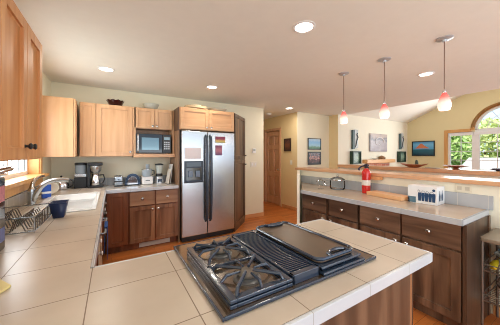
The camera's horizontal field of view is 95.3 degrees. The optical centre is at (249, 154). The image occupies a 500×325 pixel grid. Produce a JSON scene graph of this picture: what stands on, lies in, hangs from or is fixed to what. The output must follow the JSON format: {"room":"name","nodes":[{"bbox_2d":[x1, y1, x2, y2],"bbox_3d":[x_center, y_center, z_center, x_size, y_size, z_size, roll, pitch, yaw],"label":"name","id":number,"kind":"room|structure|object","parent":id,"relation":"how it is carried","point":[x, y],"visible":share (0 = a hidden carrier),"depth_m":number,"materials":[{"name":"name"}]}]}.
{"room":"kitchen","nodes":[
{"label":"kitchen","id":0,"kind":"room"},
{"bbox_2d":[6,71,50,198],"bbox_3d":[-1.146,0.175,0.299,0.160,2.450,6.900,0,0,-31],"label":"wall","id":1,"kind":"structure","parent":0,"point":[46,83],"depth_m":3.05,"materials":[{"name":"paint"}]},
{"bbox_2d":[0,0,41,160],"bbox_3d":[-1.188,-0.355,0.887,0.375,0.770,1.350,0,0,-31],"label":"upper cabinet","id":2,"kind":"object","parent":1,"relation":"attached to","point":[20,48],"visible":1,"depth_m":1.20,"materials":[{"name":"brown wood"}]},
{"bbox_2d":[5,185,40,213],"bbox_3d":[-2.051,0.426,1.961,0.015,0.123,3.081,0,0,-31],"label":"backsplash","id":3,"kind":"structure","parent":1,"relation":"attached to","point":[19,199],"depth_m":2.04,"materials":[{"name":"tile"}]},
{"bbox_2d":[0,96,48,198],"bbox_3d":[-2.250,-0.185,2.190,0.235,1.080,1.460,0,0,-31],"label":"window","id":4,"kind":"structure","parent":1,"relation":"in","point":[18,180],"depth_m":2.39,"materials":[{"name":"brown wood"}]},
{"bbox_2d":[42,95,77,156],"bbox_3d":[-2.587,-0.355,3.153,0.333,0.770,0.515,0,0,-31],"label":"upper cabinet","id":5,"kind":"object","parent":1,"relation":"attached to","point":[60,114],"visible":1,"depth_m":2.94,"materials":[{"name":"brown wood"}]},
{"bbox_2d":[51,82,262,241],"bbox_3d":[-1.387,0.175,4.276,3.875,2.450,0.150,0,0,-31],"label":"wall","id":6,"kind":"structure","parent":0,"point":[117,165],"depth_m":3.97,"materials":[{"name":"paint"}]},
{"bbox_2d":[79,102,132,156],"bbox_3d":[-2.176,-0.355,3.485,0.668,0.770,0.380,0,0,-31],"label":"upper cabinet","id":7,"kind":"object","parent":6,"relation":"attached to","point":[105,130],"visible":1,"depth_m":3.35,"materials":[{"name":"brown wood"}]},
{"bbox_2d":[106,99,123,105],"bbox_3d":[-2.084,-0.788,3.531,0.252,0.093,0.240,0,0,-31],"label":"bowl","id":8,"kind":"object","parent":7,"relation":"on","point":[110,101],"visible":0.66,"depth_m":3.45,"materials":[{"name":"red ceramic"}]},
{"bbox_2d":[69,175,166,186],"bbox_3d":[-2.159,0.429,3.708,1.644,0.118,0.017,0,0,-31],"label":"backsplash","id":9,"kind":"structure","parent":6,"relation":"attached to","point":[108,181],"depth_m":3.66,"materials":[{"name":"tile"}]},
{"bbox_2d":[132,107,174,157],"bbox_3d":[-1.618,-0.347,3.813,0.618,0.786,0.398,0,0,-31],"label":"upper cabinet","id":10,"kind":"object","parent":6,"relation":"attached to","point":[145,120],"visible":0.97,"depth_m":3.70,"materials":[{"name":"brown wood"}]},
{"bbox_2d":[143,103,158,108],"bbox_3d":[-1.648,-0.786,3.796,0.260,0.090,0.260,0,0,-31],"label":"glass bowl","id":11,"kind":"object","parent":10,"relation":"on","point":[146,105],"visible":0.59,"depth_m":3.71,"materials":[{"name":"glass"}]},
{"bbox_2d":[136,133,170,153],"bbox_3d":[-1.615,-0.171,3.789,0.524,0.315,0.386,0,0,-31],"label":"microwave oven","id":12,"kind":"object","parent":10,"relation":"on","point":[145,143],"visible":0.94,"depth_m":3.65,"materials":[{"name":"black plastic"}]},
{"bbox_2d":[133,154,174,157],"bbox_3d":[-1.614,0.017,3.807,0.618,0.059,0.385,0,0,-31],"label":"shelf","id":13,"kind":"object","parent":10,"relation":"attached to","point":[134,155],"depth_m":3.63,"materials":[{"name":"brown wood"}]},
{"bbox_2d":[250,162,256,166],"bbox_3d":[0.081,0.220,5.072,0.160,0.120,0.011,0,0,-31],"label":"light switch","id":14,"kind":"object","parent":6,"relation":"attached to","point":[252,164],"visible":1,"depth_m":5.07,"materials":[{"name":"white plastic"}]},
{"bbox_2d":[245,212,263,218],"bbox_3d":[0.071,1.357,5.064,0.575,0.085,0.015,0,0,-31],"label":"baseboard","id":15,"kind":"structure","parent":6,"relation":"attached to","point":[260,213],"depth_m":5.07,"materials":[{"name":"brown wood"}]},
{"bbox_2d":[13,0,499,119],"bbox_3d":[0.889,-1.090,2.762,6.175,0.080,9.000,0,0,-31],"label":"ceiling","id":16,"kind":"structure","parent":0,"point":[250,50],"depth_m":2.26,"materials":[{"name":"paint"}]},
{"bbox_2d":[97,66,114,71],"bbox_3d":[-1.768,-1.046,2.800,0.184,0.007,0.184,0,0,-31],"label":"recessed light","id":17,"kind":"object","parent":16,"relation":"in","point":[102,68],"visible":1,"depth_m":2.80,"materials":[{"name":"beige"}]},
{"bbox_2d":[206,85,217,88],"bbox_3d":[-0.591,-1.046,3.547,0.184,0.007,0.184,0,0,-31],"label":"recessed light","id":18,"kind":"object","parent":16,"relation":"in","point":[208,86],"visible":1,"depth_m":3.56,"materials":[{"name":"beige"}]},
{"bbox_2d":[293,20,315,32],"bbox_3d":[0.444,-1.046,1.878,0.184,0.007,0.184,0,0,-31],"label":"recessed light","id":19,"kind":"object","parent":16,"relation":"in","point":[306,26],"visible":1,"depth_m":1.87,"materials":[{"name":"white plastic"}]},
{"bbox_2d":[338,72,348,123],"bbox_3d":[1.214,-0.724,2.953,0.128,0.650,0.128,0,0,-31],"label":"pendant lamp","id":20,"kind":"object","parent":16,"relation":"hanging from","point":[343,118],"visible":1,"depth_m":2.93,"materials":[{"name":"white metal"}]},
{"bbox_2d":[378,57,390,118],"bbox_3d":[1.481,-0.724,2.513,0.128,0.650,0.128,0,0,-31],"label":"pendant lamp","id":21,"kind":"object","parent":16,"relation":"hanging from","point":[384,113],"visible":1,"depth_m":2.49,"materials":[{"name":"glass"}]},
{"bbox_2d":[417,71,434,76],"bbox_3d":[2.295,-1.046,2.974,0.184,0.007,0.184,0,0,-31],"label":"recessed light","id":22,"kind":"object","parent":16,"relation":"in","point":[423,74],"visible":1,"depth_m":2.98,"materials":[{"name":"beige"}]},
{"bbox_2d":[435,35,453,110],"bbox_3d":[1.756,-0.724,2.060,0.128,0.650,0.128,0,0,-31],"label":"pendant lamp","id":23,"kind":"object","parent":16,"relation":"hanging from","point":[444,103],"visible":1,"depth_m":2.04,"materials":[{"name":"glass"}]},
{"bbox_2d":[263,112,296,207],"bbox_3d":[0.696,0.175,6.534,0.150,2.450,2.050,0,0,-31],"label":"wall","id":24,"kind":"structure","parent":0,"point":[288,122],"depth_m":5.93,"materials":[{"name":"paint"}]},
{"bbox_2d":[264,127,280,205],"bbox_3d":[0.652,0.335,6.501,0.120,2.130,0.780,0,0,-31],"label":"door","id":25,"kind":"structure","parent":24,"relation":"in","point":[273,138],"depth_m":6.49,"materials":[{"name":"brown wood"}]},
{"bbox_2d":[284,138,290,150],"bbox_3d":[0.970,-0.250,5.911,0.024,0.330,0.260,0,0,-31],"label":"framed picture","id":26,"kind":"object","parent":24,"relation":"attached to","point":[287,142],"visible":1,"depth_m":5.91},
{"bbox_2d":[282,204,296,210],"bbox_3d":[1.007,1.357,5.863,0.015,0.085,0.580,0,0,-31],"label":"baseboard","id":27,"kind":"structure","parent":24,"relation":"attached to","point":[283,205],"depth_m":5.84,"materials":[{"name":"brown wood"}]},
{"bbox_2d":[297,170,299,223],"bbox_3d":[0.768,0.838,3.613,0.036,1.124,0.905,0,0,12],"label":"wall","id":28,"kind":"structure","parent":0,"point":[298,171],"depth_m":3.17,"materials":[{"name":"paint"}]},
{"bbox_2d":[103,201,499,324],"bbox_3d":[2.449,1.450,3.708,9.825,0.100,9.000,0,0,-31],"label":"floor","id":29,"kind":"structure","parent":0,"point":[273,213],"depth_m":3.47,"materials":[{"name":"brown wood"}]},
{"bbox_2d":[96,238,102,265],"bbox_3d":[-1.220,0.966,1.260,0.662,0.868,0.980,0,0,-31],"label":"base cabinet","id":30,"kind":"object","parent":29,"relation":"on","point":[100,241],"visible":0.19,"depth_m":1.78,"materials":[{"name":"red wood"}]},
{"bbox_2d":[98,217,107,265],"bbox_3d":[-1.618,0.960,1.966,0.654,0.840,0.630,0,0,-31],"label":"dishwasher","id":31,"kind":"object","parent":29,"relation":"on","point":[106,218],"visible":0.12,"depth_m":2.04,"materials":[{"name":"black plastic"}]},
{"bbox_2d":[104,221,107,259],"bbox_3d":[-1.334,0.791,2.115,0.026,0.297,0.200,0,0,-31],"label":"dish towel","id":32,"kind":"object","parent":31,"relation":"hanging from","point":[106,222],"visible":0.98,"depth_m":2.04,"materials":[{"name":"fabric"}]},
{"bbox_2d":[102,202,106,264],"bbox_3d":[-2.019,0.966,2.577,0.662,0.868,0.820,0,0,-31],"label":"base cabinet","id":33,"kind":"object","parent":29,"relation":"on","point":[103,221],"visible":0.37,"depth_m":2.69,"materials":[{"name":"red wood"}]},
{"bbox_2d":[106,188,177,254],"bbox_3d":[-1.705,0.966,3.611,0.972,0.868,0.647,0,0,-31],"label":"base cabinet","id":34,"kind":"object","parent":29,"relation":"on","point":[139,219],"visible":0.98,"depth_m":3.35,"materials":[{"name":"red wood"}]},
{"bbox_2d":[139,238,169,246],"bbox_3d":[-1.465,1.347,3.513,0.440,0.077,0.012,0,0,-31],"label":"grille","id":35,"kind":"object","parent":34,"relation":"attached to","point":[161,241],"depth_m":3.51,"materials":[{"name":"metal"}]},
{"bbox_2d":[170,107,233,241],"bbox_3d":[-0.860,0.323,4.090,0.981,2.155,0.710,0,0,-31],"label":"tall cabinet","id":36,"kind":"object","parent":29,"relation":"on","point":[185,118],"visible":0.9,"depth_m":3.76,"materials":[{"name":"brown wood"}]},
{"bbox_2d":[184,105,206,108],"bbox_3d":[-0.928,-0.784,3.882,0.386,0.055,0.386,0,0,-31],"label":"woven tray","id":37,"kind":"object","parent":36,"relation":"on","point":[189,106],"visible":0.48,"depth_m":3.72,"materials":[{"name":"wicker"}]},
{"bbox_2d":[208,108,226,110],"bbox_3d":[-0.586,-0.781,4.089,0.340,0.050,0.340,0,0,-31],"label":"glass dish","id":38,"kind":"object","parent":36,"relation":"on","point":[216,109],"visible":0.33,"depth_m":3.97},
{"bbox_2d":[180,130,233,241],"bbox_3d":[-0.824,0.501,4.057,0.924,1.773,0.768,0,0,-31],"label":"refrigerator","id":39,"kind":"object","parent":29,"relation":"on","point":[207,182],"visible":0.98,"depth_m":3.74,"materials":[{"name":"silver metal"}]},
{"bbox_2d":[185,148,200,158],"bbox_3d":[-0.913,-0.020,3.654,0.270,0.180,0.004,0,0,-31],"label":"paper note","id":40,"kind":"object","parent":39,"relation":"attached to","point":[190,153],"visible":1,"depth_m":3.65,"materials":[{"name":"paper"}]},
{"bbox_2d":[215,145,221,154],"bbox_3d":[-0.532,-0.070,3.883,0.120,0.170,0.008,0,0,-31],"label":"magnet","id":41,"kind":"object","parent":39,"relation":"attached to","point":[218,148],"visible":1,"depth_m":3.88},
{"bbox_2d":[215,136,224,142],"bbox_3d":[-0.506,-0.253,3.899,0.180,0.105,0.008,0,0,-31],"label":"magnet","id":42,"kind":"object","parent":39,"relation":"attached to","point":[217,139],"visible":1,"depth_m":3.89},
{"bbox_2d":[232,113,246,231],"bbox_3d":[-0.234,0.325,4.500,0.497,2.150,0.664,0,0,-31],"label":"pantry cabinet","id":43,"kind":"object","parent":29,"relation":"on","point":[239,122],"visible":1,"depth_m":4.40,"materials":[{"name":"brown wood"}]},
{"bbox_2d":[302,194,328,222],"bbox_3d":[1.070,0.966,3.141,0.612,0.868,0.429,0,0,-31],"label":"base cabinet","id":44,"kind":"object","parent":29,"relation":"on","point":[314,207],"visible":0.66,"depth_m":2.99,"materials":[{"name":"brown wood"}]},
{"bbox_2d":[328,199,359,229],"bbox_3d":[1.295,0.966,2.769,0.612,0.868,0.399,0,0,-31],"label":"base cabinet","id":45,"kind":"object","parent":29,"relation":"on","point":[343,213],"visible":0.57,"depth_m":2.60,"materials":[{"name":"brown wood"}]},
{"bbox_2d":[320,273,412,324],"bbox_3d":[0.088,0.966,1.060,1.370,0.868,0.600,0,0,-31],"label":"base cabinet","id":46,"kind":"object","parent":29,"relation":"on","point":[392,305],"visible":0.02,"depth_m":1.02,"materials":[{"name":"brown wood"}]},
{"bbox_2d":[0,175,432,324],"bbox_3d":[-0.615,0.450,1.615,2.111,0.170,5.199,0,0,-31],"label":"countertop","id":47,"kind":"structure","parent":46,"relation":"on","point":[53,275],"depth_m":0.88,"materials":[{"name":"tile"}]},
{"bbox_2d":[0,279,10,293],"bbox_3d":[-0.929,0.483,0.712,0.327,0.009,0.270,0,0,26],"label":"mat","id":48,"kind":"object","parent":47,"relation":"on","point":[4,286],"visible":1,"depth_m":0.83,"materials":[{"name":"fabric"}]},
{"bbox_2d":[0,166,13,251],"bbox_3d":[-1.306,0.275,1.046,0.251,0.424,0.284,0,0,-31],"label":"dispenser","id":49,"kind":"object","parent":47,"relation":"on","point":[4,170],"visible":1,"depth_m":1.15,"materials":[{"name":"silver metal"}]},
{"bbox_2d":[5,203,51,235],"bbox_3d":[-1.579,0.435,1.533,0.298,0.104,0.466,0,0,-31],"label":"dish rack","id":50,"kind":"object","parent":47,"relation":"on","point":[47,212],"visible":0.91,"depth_m":1.54,"materials":[{"name":"metal"}]},
{"bbox_2d":[41,184,51,198],"bbox_3d":[-2.277,0.412,2.548,0.046,0.150,0.082,0,0,34],"label":"packet","id":51,"kind":"object","parent":47,"relation":"on","point":[46,192],"visible":0.74,"depth_m":2.53,"materials":[{"name":"blue plastic"}]},
{"bbox_2d":[27,175,69,204],"bbox_3d":[-2.075,0.354,2.396,0.331,0.265,0.414,0,0,-31],"label":"faucet","id":52,"kind":"object","parent":47,"relation":"on","point":[32,193],"visible":0.95,"depth_m":2.21,"materials":[{"name":"metal"}]},
{"bbox_2d":[51,182,58,193],"bbox_3d":[-2.416,0.409,2.768,0.177,0.141,0.049,0,0,-8],"label":"plate","id":53,"kind":"object","parent":47,"relation":"on","point":[54,186],"visible":0.61,"depth_m":2.78,"materials":[{"name":"ceramic"}]},
{"bbox_2d":[49,199,68,218],"bbox_3d":[-1.492,0.427,1.785,0.106,0.118,0.135,0,0,-31],"label":"cup","id":54,"kind":"object","parent":47,"relation":"on","point":[58,208],"visible":1,"depth_m":1.74,"materials":[{"name":"blue plastic"}]},
{"bbox_2d":[20,192,100,216],"bbox_3d":[-1.842,0.572,2.333,0.490,0.193,1.040,0,0,-31],"label":"sink","id":55,"kind":"object","parent":47,"relation":"in","point":[80,201],"visible":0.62,"depth_m":2.42,"materials":[{"name":"ceramic"}]},
{"bbox_2d":[55,176,73,189],"bbox_3d":[-2.611,0.390,3.175,0.219,0.194,0.176,0,0,14],"label":"kettle","id":56,"kind":"object","parent":47,"relation":"on","point":[62,185],"visible":0.42,"depth_m":3.14,"materials":[{"name":"silver metal"}]},
{"bbox_2d":[74,162,86,188],"bbox_3d":[-2.477,0.302,3.340,0.150,0.370,0.150,0,0,-31],"label":"coffee maker","id":57,"kind":"object","parent":47,"relation":"on","point":[80,176],"visible":0.91,"depth_m":3.28,"materials":[{"name":"black plastic"}]},
{"bbox_2d":[87,162,104,187],"bbox_3d":[-2.292,0.303,3.405,0.224,0.368,0.180,0,0,-31],"label":"drip coffee maker","id":58,"kind":"object","parent":47,"relation":"on","point":[94,168],"visible":1,"depth_m":3.34,"materials":[{"name":"black plastic"}]},
{"bbox_2d":[114,175,122,186],"bbox_3d":[-2.040,0.406,3.536,0.120,0.161,0.218,0,0,-31],"label":"toaster","id":59,"kind":"object","parent":47,"relation":"on","point":[118,179],"visible":1,"depth_m":3.46,"materials":[{"name":"metal"}]},
{"bbox_2d":[125,173,139,185],"bbox_3d":[-1.899,0.393,3.679,0.220,0.187,0.198,0,0,-31],"label":"toaster","id":60,"kind":"object","parent":47,"relation":"on","point":[131,179],"visible":1,"depth_m":3.60,"materials":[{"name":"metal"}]},
{"bbox_2d":[141,164,154,184],"bbox_3d":[-1.695,0.325,3.789,0.204,0.325,0.182,0,0,-31],"label":"food processor","id":61,"kind":"object","parent":47,"relation":"on","point":[146,178],"visible":0.99,"depth_m":3.72,"materials":[{"name":"white plastic"}]},
{"bbox_2d":[142,170,151,176],"bbox_3d":[-1.710,0.304,3.782,0.160,0.114,0.160,0,0,-31],"label":"bowl","id":62,"kind":"object","parent":61,"relation":"on","point":[145,173],"depth_m":3.72,"materials":[{"name":"plastic"}]},
{"bbox_2d":[155,163,163,183],"bbox_3d":[-1.554,0.319,3.900,0.144,0.336,0.144,0,0,-31],"label":"blender","id":63,"kind":"object","parent":47,"relation":"on","point":[159,166],"visible":1,"depth_m":3.85,"materials":[{"name":"silver metal"}]},
{"bbox_2d":[155,165,162,173],"bbox_3d":[-1.554,0.252,3.900,0.128,0.140,0.128,0,0,-31],"label":"jar","id":64,"kind":"object","parent":63,"relation":"on","point":[159,168],"depth_m":3.86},
{"bbox_2d":[165,169,170,183],"bbox_3d":[-1.361,0.362,3.795,0.052,0.237,0.200,0,0,-31],"label":"cutting board","id":65,"kind":"object","parent":47,"relation":"on","point":[169,170],"visible":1,"depth_m":3.76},
{"bbox_2d":[169,164,172,182],"bbox_3d":[-1.370,0.322,3.906,0.044,0.319,0.220,0,0,-31],"label":"cutting board","id":66,"kind":"object","parent":47,"relation":"on","point":[170,165],"visible":0.73,"depth_m":3.83,"materials":[{"name":"wood"}]},
{"bbox_2d":[173,229,375,321],"bbox_3d":[0.096,0.454,1.123,0.784,0.064,0.614,0,0,-31],"label":"cooktop","id":67,"kind":"object","parent":47,"relation":"in","point":[238,274],"visible":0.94,"depth_m":0.90,"materials":[{"name":"black metal"}]},
{"bbox_2d":[196,243,277,294],"bbox_3d":[-0.075,0.470,0.959,0.230,0.012,0.453,0,0,-31],"label":"grate","id":68,"kind":"object","parent":67,"relation":"on","point":[231,282],"depth_m":0.90,"materials":[{"name":"metal"}]},
{"bbox_2d":[232,231,319,284],"bbox_3d":[0.087,0.458,1.073,0.142,0.036,0.495,0,0,-31],"label":"grill grate","id":69,"kind":"object","parent":67,"relation":"attached to","point":[300,270],"depth_m":0.98,"materials":[{"name":"metal"}]},
{"bbox_2d":[256,221,352,262],"bbox_3d":[0.251,0.428,1.185,0.246,0.028,0.496,0,0,-31],"label":"griddle plate","id":70,"kind":"object","parent":67,"relation":"on","point":[314,246],"visible":1,"depth_m":1.13,"materials":[{"name":"metal"}]},
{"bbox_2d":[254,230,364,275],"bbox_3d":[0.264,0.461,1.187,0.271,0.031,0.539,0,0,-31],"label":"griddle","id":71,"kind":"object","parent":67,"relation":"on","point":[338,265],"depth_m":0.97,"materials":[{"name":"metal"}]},
{"bbox_2d":[363,159,394,165],"bbox_3d":[3.999,0.772,6.672,1.500,1.255,0.549,0,0,-31],"label":"fireplace","id":72,"kind":"object","parent":29,"relation":"on","point":[376,162],"visible":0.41,"depth_m":6.76,"materials":[{"name":"wood"}]},
{"bbox_2d":[360,205,401,242],"bbox_3d":[1.512,0.966,2.412,0.612,0.868,0.416,0,0,-31],"label":"base cabinet","id":73,"kind":"object","parent":29,"relation":"on","point":[382,223],"visible":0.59,"depth_m":2.24,"materials":[{"name":"brown wood"}]},
{"bbox_2d":[402,214,462,324],"bbox_3d":[1.731,0.966,2.052,0.612,0.868,0.423,0,0,-31],"label":"base cabinet","id":74,"kind":"object","parent":29,"relation":"on","point":[438,285],"visible":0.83,"depth_m":1.86,"materials":[{"name":"brown wood"}]},
{"bbox_2d":[301,175,493,225],"bbox_3d":[1.252,0.450,2.839,0.631,0.170,2.355,0,0,-31],"label":"countertop","id":75,"kind":"structure","parent":74,"relation":"on","point":[460,209],"depth_m":2.23,"materials":[{"name":"tile"}]},
{"bbox_2d":[330,174,344,189],"bbox_3d":[1.227,0.383,3.201,0.204,0.209,0.204,0,0,-31],"label":"cookie jar","id":76,"kind":"object","parent":75,"relation":"on","point":[336,177],"visible":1,"depth_m":3.20,"materials":[{"name":"silver metal"}]},
{"bbox_2d":[358,163,370,193],"bbox_3d":[1.463,0.300,2.900,0.103,0.374,0.159,0,0,-31],"label":"fire extinguisher","id":77,"kind":"object","parent":75,"relation":"on","point":[366,175],"visible":0.94,"depth_m":2.85,"materials":[{"name":"red metal"}]},
{"bbox_2d":[367,190,407,200],"bbox_3d":[1.579,0.466,2.610,0.176,0.042,0.432,0,0,-21],"label":"wooden board","id":78,"kind":"object","parent":75,"relation":"on","point":[400,197],"visible":0.8,"depth_m":2.54,"materials":[{"name":"brown wood"}]},
{"bbox_2d":[408,184,444,205],"bbox_3d":[1.787,0.401,2.318,0.204,0.172,0.246,0,0,-34],"label":"carton","id":79,"kind":"object","parent":75,"relation":"on","point":[417,193],"visible":1,"depth_m":2.25,"materials":[{"name":"cardboard"}]},
{"bbox_2d":[463,215,490,324],"bbox_3d":[1.863,0.967,1.865,0.580,0.867,0.024,0,0,-31],"label":"end panel","id":80,"kind":"object","parent":29,"relation":"on","point":[472,232],"visible":0.85,"depth_m":1.81,"materials":[{"name":"brown wood"}]},
{"bbox_2d":[480,228,499,324],"bbox_3d":[2.076,1.018,1.658,0.440,0.765,0.494,0,0,-31],"label":"wire rack","id":81,"kind":"object","parent":29,"relation":"on","point":[493,237],"visible":0.92,"depth_m":1.76,"materials":[{"name":"metal"}]},
{"bbox_2d":[480,228,499,245],"bbox_3d":[2.076,0.650,1.658,0.440,0.030,0.494,0,0,-31],"label":"shelf","id":82,"kind":"object","parent":81,"relation":"attached to","point":[493,237],"depth_m":1.74,"materials":[{"name":"wood"}]},
{"bbox_2d":[483,254,499,275],"bbox_3d":[2.085,0.866,1.663,0.409,0.060,0.478,0,0,-31],"label":"wire shelf","id":83,"kind":"object","parent":81,"relation":"attached to","point":[487,265],"depth_m":1.75,"materials":[{"name":"metal"}]},
{"bbox_2d":[483,278,499,306],"bbox_3d":[2.085,1.096,1.663,0.409,0.060,0.478,0,0,-31],"label":"wire shelf","id":84,"kind":"object","parent":81,"relation":"attached to","point":[496,286],"depth_m":1.79,"materials":[{"name":"metal"}]},
{"bbox_2d":[489,258,498,269],"bbox_3d":[1.908,0.861,1.784,0.200,0.055,0.048,0,0,-38],"label":"banana","id":85,"kind":"object","parent":81,"relation":"on","point":[495,263],"visible":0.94,"depth_m":1.76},
{"bbox_2d":[494,251,499,259],"bbox_3d":[2.079,0.842,1.759,0.270,0.085,0.270,0,0,-31],"label":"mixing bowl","id":86,"kind":"object","parent":81,"relation":"on","point":[496,253],"visible":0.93,"depth_m":1.85,"materials":[{"name":"metal"}]},
{"bbox_2d":[297,112,328,170],"bbox_3d":[1.687,0.175,6.021,1.309,2.450,0.155,0,0,-31],"label":"wall","id":87,"kind":"structure","parent":0,"point":[309,125],"depth_m":5.87,"materials":[{"name":"paint"}]},
{"bbox_2d":[308,152,320,164],"bbox_3d":[1.670,0.095,5.903,0.470,0.335,0.024,0,0,-31],"label":"framed picture","id":88,"kind":"object","parent":87,"relation":"attached to","point":[314,158],"visible":1,"depth_m":5.90,"materials":[{"name":"black paper"}]},
{"bbox_2d":[308,138,320,149],"bbox_3d":[1.670,-0.270,5.903,0.470,0.295,0.024,0,0,-31],"label":"framed picture","id":89,"kind":"object","parent":87,"relation":"attached to","point":[313,143],"visible":1,"depth_m":5.90,"materials":[{"name":"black paper"}]},
{"bbox_2d":[338,114,406,168],"bbox_3d":[3.854,0.140,6.998,3.709,2.520,0.153,0,0,-31],"label":"wall","id":90,"kind":"structure","parent":0,"point":[364,125],"depth_m":6.65,"materials":[{"name":"paint"}]},
{"bbox_2d":[351,129,358,148],"bbox_3d":[2.909,-0.420,6.300,0.270,0.540,0.055,0,0,-31],"label":"wall ornament","id":91,"kind":"object","parent":90,"relation":"attached to","point":[354,133],"visible":1,"depth_m":6.25,"materials":[{"name":"metal"}]},
{"bbox_2d":[350,151,360,163],"bbox_3d":[2.908,0.085,6.273,0.380,0.350,0.099,0,0,-31],"label":"shadow box","id":92,"kind":"object","parent":90,"relation":"attached to","point":[355,156],"visible":0.99,"depth_m":6.25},
{"bbox_2d":[354,152,359,162],"bbox_3d":[2.902,0.085,6.292,0.310,0.290,0.058,0,0,-31],"label":"picture","id":93,"kind":"object","parent":92,"relation":"attached to","point":[356,154],"depth_m":6.29},
{"bbox_2d":[369,133,386,151],"bbox_3d":[3.898,-0.355,6.895,0.900,0.530,0.063,0,0,-31],"label":"canvas","id":94,"kind":"object","parent":90,"relation":"attached to","point":[377,142],"visible":1,"depth_m":6.85},
{"bbox_2d":[397,151,405,161],"bbox_3d":[5.028,0.075,7.560,0.380,0.350,0.099,0,0,-31],"label":"shadow box","id":95,"kind":"object","parent":90,"relation":"attached to","point":[401,155],"visible":1,"depth_m":7.53,"materials":[{"name":"green"}]},
{"bbox_2d":[399,133,403,148],"bbox_3d":[5.055,-0.440,7.602,0.270,0.540,0.055,0,0,-31],"label":"wall ornament","id":96,"kind":"object","parent":90,"relation":"attached to","point":[401,135],"visible":1,"depth_m":7.56,"materials":[{"name":"metal"}]},
{"bbox_2d":[300,170,499,313],"bbox_3d":[2.310,0.838,1.823,0.120,1.125,5.320,0,0,-31],"label":"wall","id":97,"kind":"structure","parent":0,"point":[494,191],"depth_m":2.26,"materials":[{"name":"paint"}]},
{"bbox_2d":[371,176,382,179],"bbox_3d":[1.581,0.295,2.849,0.059,0.040,0.130,0,0,-31],"label":"bracket","id":98,"kind":"object","parent":97,"relation":"attached to","point":[372,177],"visible":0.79,"depth_m":2.83,"materials":[{"name":"brown wood"}]},
{"bbox_2d":[295,167,499,186],"bbox_3d":[2.351,0.254,1.894,0.335,0.040,5.400,0,0,-31],"label":"trim","id":99,"kind":"structure","parent":97,"relation":"attached to","point":[440,178],"depth_m":2.52,"materials":[{"name":"brown wood"}]},
{"bbox_2d":[301,175,493,209],"bbox_3d":[1.516,0.426,2.999,0.015,0.123,2.355,0,0,-31],"label":"backsplash","id":100,"kind":"structure","parent":97,"relation":"attached to","point":[455,198],"depth_m":2.60,"materials":[{"name":"tile"}]},
{"bbox_2d":[455,184,471,192],"bbox_3d":[2.026,0.323,2.165,0.008,0.075,0.120,0,0,-31],"label":"wall outlet","id":101,"kind":"object","parent":97,"relation":"attached to","point":[458,187],"visible":1,"depth_m":2.16,"materials":[{"name":"plastic"}]},
{"bbox_2d":[493,305,499,317],"bbox_3d":[2.880,1.357,0.753,0.015,0.085,2.900,0,0,-31],"label":"baseboard","id":102,"kind":"structure","parent":97,"relation":"attached to","point":[494,306],"depth_m":1.98,"materials":[{"name":"brown wood"}]},
{"bbox_2d":[347,95,461,122],"bbox_3d":[5.674,-1.222,4.268,3.730,1.948,6.610,0,0,-31],"label":"ceiling","id":103,"kind":"structure","parent":0,"point":[407,113],"depth_m":6.79,"materials":[{"name":"paint"}]},
{"bbox_2d":[329,115,499,178],"bbox_3d":[3.907,0.175,3.479,0.150,2.450,6.495,0,0,-31],"label":"wall","id":104,"kind":"structure","parent":0,"point":[333,120],"depth_m":6.01,"materials":[{"name":"paint"}]},
{"bbox_2d":[337,164,499,175],"bbox_3d":[4.000,0.294,3.365,0.270,0.069,6.204,0,0,-31],"label":"trim","id":105,"kind":"structure","parent":104,"relation":"on","point":[419,169],"depth_m":4.22,"materials":[{"name":"brown wood"}]},
{"bbox_2d":[401,163,426,167],"bbox_3d":[3.274,0.216,4.560,0.210,0.085,0.500,0,0,-31],"label":"oval dish","id":106,"kind":"object","parent":105,"relation":"on","point":[407,165],"visible":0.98,"depth_m":4.54,"materials":[{"name":"brown wood"}]},
{"bbox_2d":[443,165,467,168],"bbox_3d":[3.614,0.225,4.000,0.356,0.068,0.356,0,0,-31],"label":"pedestal bowl","id":107,"kind":"object","parent":105,"relation":"on","point":[452,166],"visible":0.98,"depth_m":3.98,"materials":[{"name":"brown wood"}]},
{"bbox_2d":[407,89,499,167],"bbox_3d":[7.166,-0.348,5.115,0.120,3.496,6.510,0,0,-31],"label":"wall","id":108,"kind":"structure","parent":0,"point":[431,126],"depth_m":7.03,"materials":[{"name":"paint"}]},
{"bbox_2d":[412,141,434,155],"bbox_3d":[5.658,-0.195,7.457,0.024,0.490,0.640,0,0,-31],"label":"framed picture","id":109,"kind":"object","parent":108,"relation":"attached to","point":[419,148],"visible":1,"depth_m":7.44},
{"bbox_2d":[444,102,499,170],"bbox_3d":[6.655,-0.443,5.910,0.110,1.885,2.570,0,0,-31],"label":"window","id":110,"kind":"structure","parent":108,"relation":"in","point":[476,134],"depth_m":6.41,"materials":[{"name":"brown wood"}]},
{"bbox_2d":[448,130,499,135],"bbox_3d":[6.639,-0.595,5.900,0.023,0.090,2.380,0,0,-31],"label":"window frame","id":111,"kind":"structure","parent":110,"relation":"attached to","point":[467,132],"depth_m":6.45,"materials":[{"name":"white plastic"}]},
{"label":"outside","id":112,"kind":"structure","parent":0,"visible":0},
{"bbox_3d":[10.076,1.850,8.454,54.000,0.100,40.000,0,0,-31],"label":"ground","id":113,"kind":"structure","parent":112,"visible":0},
{"bbox_2d":[451,136,471,167],"bbox_3d":[9.450,0.141,11.431,2.728,3.338,2.653,0,0,-31],"label":"leafy tree","id":114,"kind":"object","parent":113,"relation":"on","point":[455,140],"visible":0.08,"depth_m":10.43,"materials":[{"name":"green plant"}]},
{"bbox_2d":[459,158,499,169],"bbox_3d":[9.600,0.960,7.697,2.200,1.680,3.300,0,0,-31],"label":"garden shed","id":115,"kind":"object","parent":113,"relation":"on","point":[484,165],"visible":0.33,"depth_m":8.33,"materials":[{"name":"white plastic"}]},
{"bbox_2d":[465,117,499,157],"bbox_3d":[12.933,-0.103,12.431,3.179,3.824,3.159,0,0,-31],"label":"leafy tree","id":116,"kind":"object","parent":113,"relation":"on","point":[484,138],"visible":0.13,"depth_m":11.71,"materials":[{"name":"green plant"}]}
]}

